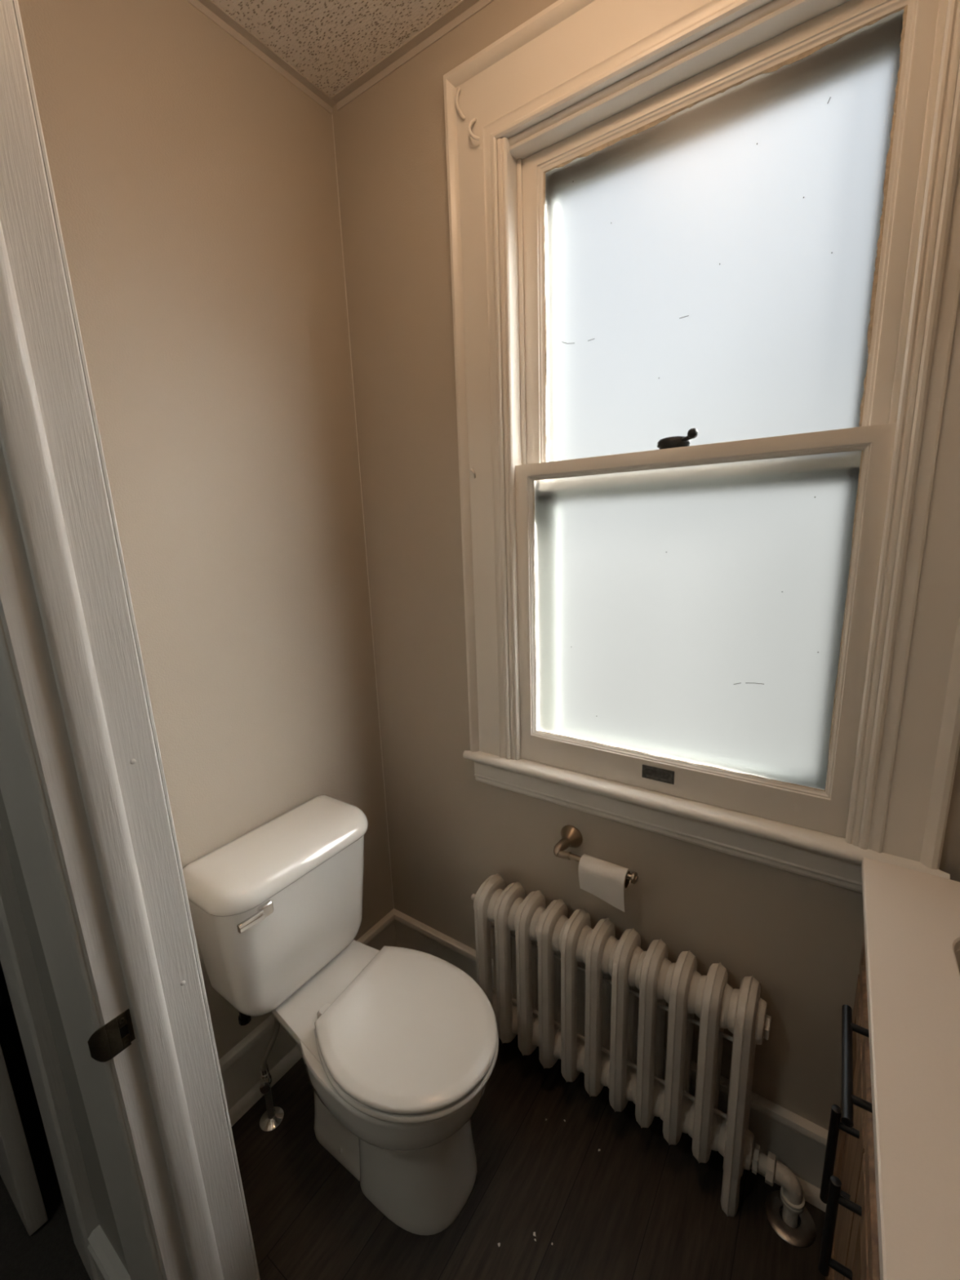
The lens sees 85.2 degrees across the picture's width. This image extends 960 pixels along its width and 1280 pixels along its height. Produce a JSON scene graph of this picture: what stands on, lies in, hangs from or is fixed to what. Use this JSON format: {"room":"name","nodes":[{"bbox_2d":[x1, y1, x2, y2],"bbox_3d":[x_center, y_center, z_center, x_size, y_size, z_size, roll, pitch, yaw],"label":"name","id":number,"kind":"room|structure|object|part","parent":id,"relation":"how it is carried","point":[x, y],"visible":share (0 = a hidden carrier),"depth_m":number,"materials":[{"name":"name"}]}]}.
{"room":"bathroom","nodes":[
{"label":"bathroom","id":0,"kind":"room"},
{"bbox_2d":[0,1004,29,1071],"bbox_3d":[-1.407,0.141,1.384,1.180,2.350,0.096,6,14,34],"label":"wall","id":1,"kind":"structure","parent":0,"point":[8,1024],"depth_m":1.66,"materials":[{"name":"black"}]},
{"bbox_2d":[0,789,129,1275],"bbox_3d":[-1.265,-0.005,1.200,1.593,2.600,0.137,6,14,34],"label":"wall","id":2,"kind":"structure","parent":0,"point":[102,1203],"depth_m":0.90,"materials":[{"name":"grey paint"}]},
{"bbox_2d":[0,1044,48,1235],"bbox_3d":[-1.331,0.290,1.175,0.804,2.022,0.046,6,14,34],"label":"door","id":3,"kind":"structure","parent":2,"relation":"in","point":[17,1171],"depth_m":1.13,"materials":[{"name":"paint"}]},
{"bbox_2d":[0,822,99,1279],"bbox_3d":[-0.821,0.261,0.935,0.200,2.160,0.163,6,14,34],"label":"trim","id":4,"kind":"structure","parent":2,"relation":"attached to","point":[16,957],"depth_m":0.94,"materials":[{"name":"paint"}]},
{"bbox_2d":[87,1224,130,1279],"bbox_3d":[-0.679,1.246,0.980,0.158,0.205,0.029,6,14,34],"label":"baseboard","id":5,"kind":"structure","parent":2,"relation":"attached to","point":[109,1266],"depth_m":0.97,"materials":[{"name":"paint"}]},
{"bbox_2d":[17,0,393,1059],"bbox_3d":[-0.606,-0.113,1.364,0.120,2.700,1.182,6,14,34],"label":"wall","id":6,"kind":"structure","parent":0,"point":[194,183],"depth_m":1.21,"materials":[{"name":"paint"}]},
{"bbox_2d":[186,0,336,114],"bbox_3d":[-0.613,-1.312,1.035,0.022,0.018,0.826,6,14,34],"label":"trim","id":7,"kind":"structure","parent":6,"relation":"attached to","point":[209,8],"depth_m":1.20,"materials":[{"name":"beige paint"}]},
{"bbox_2d":[218,908,396,1127],"bbox_3d":[-0.525,1.131,1.547,0.030,0.186,0.826,6,14,34],"label":"baseboard","id":8,"kind":"structure","parent":6,"relation":"attached to","point":[240,1067],"depth_m":1.43,"materials":[{"name":"paint"}]},
{"bbox_2d":[211,0,462,97],"bbox_3d":[0.144,-1.264,0.516,1.860,0.050,0.826,6,14,34],"label":"ceiling","id":9,"kind":"structure","parent":0,"point":[331,43],"depth_m":1.16,"materials":[{"name":"tile"}]},
{"bbox_2d":[0,1026,825,1279],"bbox_3d":[-0.843,1.433,0.738,3.260,0.050,2.600,6,14,34],"label":"floor","id":10,"kind":"structure","parent":0,"point":[641,1206],"depth_m":1.18,"materials":[{"name":"wood"}]},
{"bbox_2d":[238,1011,284,1132],"bbox_3d":[-0.553,1.074,1.339,0.061,0.384,0.094,6,14,34],"label":"water supply valve","id":11,"kind":"object","parent":10,"relation":"on","point":[273,1117],"visible":0.7,"depth_m":1.34,"materials":[{"name":"silver metal"}]},
{"bbox_3d":[-0.545,1.133,1.323,0.024,0.038,0.009,-6,13,-18],"label":"valve handle","id":12,"kind":"part","parent":11,"relation":"part of","materials":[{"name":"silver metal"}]},
{"bbox_2d":[182,795,498,1235],"bbox_3d":[-0.283,0.885,1.245,0.691,0.774,0.442,6,14,34],"label":"toilet","id":13,"kind":"object","parent":10,"relation":"on","point":[398,1046],"visible":1,"depth_m":1.18,"materials":[{"name":"white ceramic"}]},
{"bbox_3d":[-0.485,0.603,1.132,0.023,0.030,0.086,6,14,34],"label":"flush lever","id":14,"kind":"part","parent":13,"relation":"part of","materials":[{"name":"silver metal"}]},
{"bbox_3d":[-0.488,0.513,1.301,0.224,0.054,0.442,6,14,34],"label":"tank lid","id":15,"kind":"part","parent":13,"relation":"part of","materials":[{"name":"white ceramic"}]},
{"bbox_3d":[-0.483,0.695,1.341,0.196,0.336,0.417,6,14,34],"label":"tank","id":16,"kind":"part","parent":13,"relation":"part of","materials":[{"name":"white ceramic"}]},
{"bbox_3d":[-0.160,0.864,1.180,0.413,0.023,0.361,6,14,34],"label":"lid","id":17,"kind":"part","parent":13,"relation":"part of","materials":[{"name":"white plastic"}]},
{"bbox_3d":[-0.159,0.886,1.185,0.418,0.018,0.366,6,14,34],"label":"seat","id":18,"kind":"part","parent":13,"relation":"part of","materials":[{"name":"white plastic"}]},
{"bbox_2d":[471,874,816,1248],"bbox_3d":[0.346,0.968,1.300,0.874,0.547,0.136,6,14,34],"label":"radiator","id":19,"kind":"object","parent":10,"relation":"on","point":[593,1001],"visible":0.96,"depth_m":1.23,"materials":[{"name":"metal"}]},
{"bbox_3d":[0.307,1.049,1.347,0.650,0.009,0.009,6,14,34],"label":"tie rod","id":20,"kind":"part","parent":19,"relation":"part of","materials":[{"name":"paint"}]},
{"bbox_3d":[0.300,0.842,1.303,0.650,0.009,0.009,6,14,34],"label":"tie rod","id":21,"kind":"part","parent":19,"relation":"part of","materials":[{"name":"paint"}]},
{"bbox_2d":[817,932,879,1279],"bbox_3d":[0.734,0.938,0.618,0.569,0.862,0.720,6,14,34],"label":"vanity cabinet","id":22,"kind":"object","parent":10,"relation":"on","point":[849,1248],"visible":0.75,"depth_m":0.73,"materials":[{"name":"brown wood"}]},
{"bbox_3d":[0.539,0.780,0.783,0.036,0.178,0.012,6,14,34],"label":"handle","id":23,"kind":"part","parent":22,"relation":"part of","materials":[{"name":"black metal"}]},
{"bbox_3d":[0.478,0.787,0.693,0.036,0.162,0.012,6,14,34],"label":"handle","id":24,"kind":"part","parent":22,"relation":"part of","materials":[{"name":"black metal"}]},
{"bbox_3d":[0.634,0.934,0.899,0.019,0.560,0.339,6,14,34],"label":"door","id":25,"kind":"part","parent":22,"relation":"part of","materials":[{"name":"brown wood"}]},
{"bbox_3d":[0.442,0.999,0.624,0.019,0.560,0.337,6,14,34],"label":"door","id":26,"kind":"part","parent":22,"relation":"part of","materials":[{"name":"brown wood"}]},
{"bbox_3d":[0.505,0.567,0.697,0.036,0.012,0.184,6,14,34],"label":"handle","id":27,"kind":"part","parent":22,"relation":"part of","materials":[{"name":"black metal"}]},
{"bbox_3d":[0.525,0.597,0.684,0.019,0.170,0.680,6,14,34],"label":"drawer","id":28,"kind":"part","parent":22,"relation":"part of","materials":[{"name":"brown wood"}]},
{"bbox_2d":[861,857,959,1279],"bbox_3d":[0.728,0.510,0.504,0.566,0.021,0.770,6,14,34],"label":"countertop","id":29,"kind":"structure","parent":22,"relation":"on","point":[912,917],"depth_m":0.60,"materials":[{"name":"stone"}]},
{"bbox_2d":[955,950,959,972],"bbox_3d":[0.739,0.586,0.547,0.376,0.146,0.467,6,14,34],"label":"sink","id":30,"kind":"object","parent":29,"relation":"in","point":[957,953],"visible":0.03,"depth_m":0.79,"materials":[{"name":"beige ceramic"}]},
{"bbox_2d":[332,0,959,1130],"bbox_3d":[0.482,-0.116,1.199,1.860,2.700,0.220,6,14,34],"label":"wall","id":31,"kind":"structure","parent":0,"point":[800,937],"depth_m":1.36,"materials":[{"name":"paint"}]},
{"bbox_2d":[331,114,394,908],"bbox_3d":[-0.348,-0.211,1.620,0.002,2.396,0.002,6,14,34],"label":"trim","id":32,"kind":"structure","parent":31,"relation":"attached to","point":[331,114],"depth_m":1.56,"materials":[{"name":"paint"}]},
{"bbox_2d":[330,0,494,110],"bbox_3d":[0.381,-1.306,0.840,1.838,0.018,0.022,6,14,34],"label":"trim","id":33,"kind":"structure","parent":31,"relation":"attached to","point":[464,10],"depth_m":1.21,"materials":[{"name":"beige paint"}]},
{"bbox_2d":[553,825,638,884],"bbox_3d":[0.287,0.533,1.299,0.228,0.062,0.084,6,14,34],"label":"toilet paper holder","id":34,"kind":"object","parent":31,"relation":"attached to","point":[571,836],"visible":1,"depth_m":1.33,"materials":[{"name":"silver metal"}]},
{"bbox_3d":[0.233,0.521,1.366,0.062,0.062,0.032,6,14,34],"label":"mounting plate","id":35,"kind":"part","parent":34,"relation":"part of","materials":[{"name":"silver metal"}]},
{"bbox_2d":[577,853,631,911],"bbox_3d":[0.301,0.583,1.266,0.117,0.098,0.049,6,14,34],"label":"toilet paper roll","id":36,"kind":"object","parent":34,"relation":"hanging from","point":[607,881],"visible":0.97,"depth_m":1.24,"materials":[{"name":"white paper"}]},
{"bbox_2d":[394,908,828,1212],"bbox_3d":[0.454,1.137,1.358,1.860,0.186,0.030,6,14,34],"label":"baseboard","id":37,"kind":"structure","parent":31,"relation":"attached to","point":[797,1142],"depth_m":1.21,"materials":[{"name":"paint"}]},
{"bbox_2d":[443,0,959,893],"bbox_3d":[0.433,-0.397,1.147,1.044,1.705,0.272,6,14,34],"label":"window","id":38,"kind":"structure","parent":31,"relation":"in","point":[704,255],"depth_m":1.03,"materials":[{"name":"paint"}]},
{"bbox_3d":[0.408,-0.043,1.149,0.656,0.652,0.003,6,14,34],"label":"pane","id":39,"kind":"part","parent":38,"relation":"part of","materials":[{"name":"white glass"}]},
{"bbox_3d":[0.409,-0.021,1.157,0.732,0.763,0.034,6,14,34],"label":"sash","id":40,"kind":"part","parent":38,"relation":"part of","materials":[{"name":"paint"}]},
{"bbox_3d":[0.411,-0.697,1.043,0.636,0.636,0.003,6,14,34],"label":"pane","id":41,"kind":"part","parent":38,"relation":"part of","materials":[{"name":"white glass"}]},
{"bbox_3d":[0.409,-0.691,1.050,0.732,0.714,0.033,6,14,34],"label":"sash","id":42,"kind":"part","parent":38,"relation":"part of","materials":[{"name":"paint"}]},
{"bbox_3d":[-0.077,0.121,0.409,1.860,2.600,0.155,6,14,34],"label":"wall","id":43,"kind":"structure","parent":0,"visible":0},
{"bbox_2d":[0,0,260,1279],"bbox_3d":[-0.148,0.277,0.481,1.109,2.270,0.209,6,14,34],"label":"door frame","id":44,"kind":"structure","parent":43,"relation":"in","point":[83,788],"depth_m":0.71,"materials":[{"name":"paint"}]},
{"bbox_3d":[-0.601,0.247,0.697,0.096,2.270,0.057,6,14,34],"label":"casing","id":45,"kind":"part","parent":44,"relation":"part of","materials":[{"name":"paint"}]},
{"bbox_3d":[-0.534,0.578,0.757,0.053,0.058,0.008,-13,16,-43],"label":"strike plate","id":46,"kind":"part","parent":44,"relation":"part of","materials":[{"name":"brown metal"}]}
]}

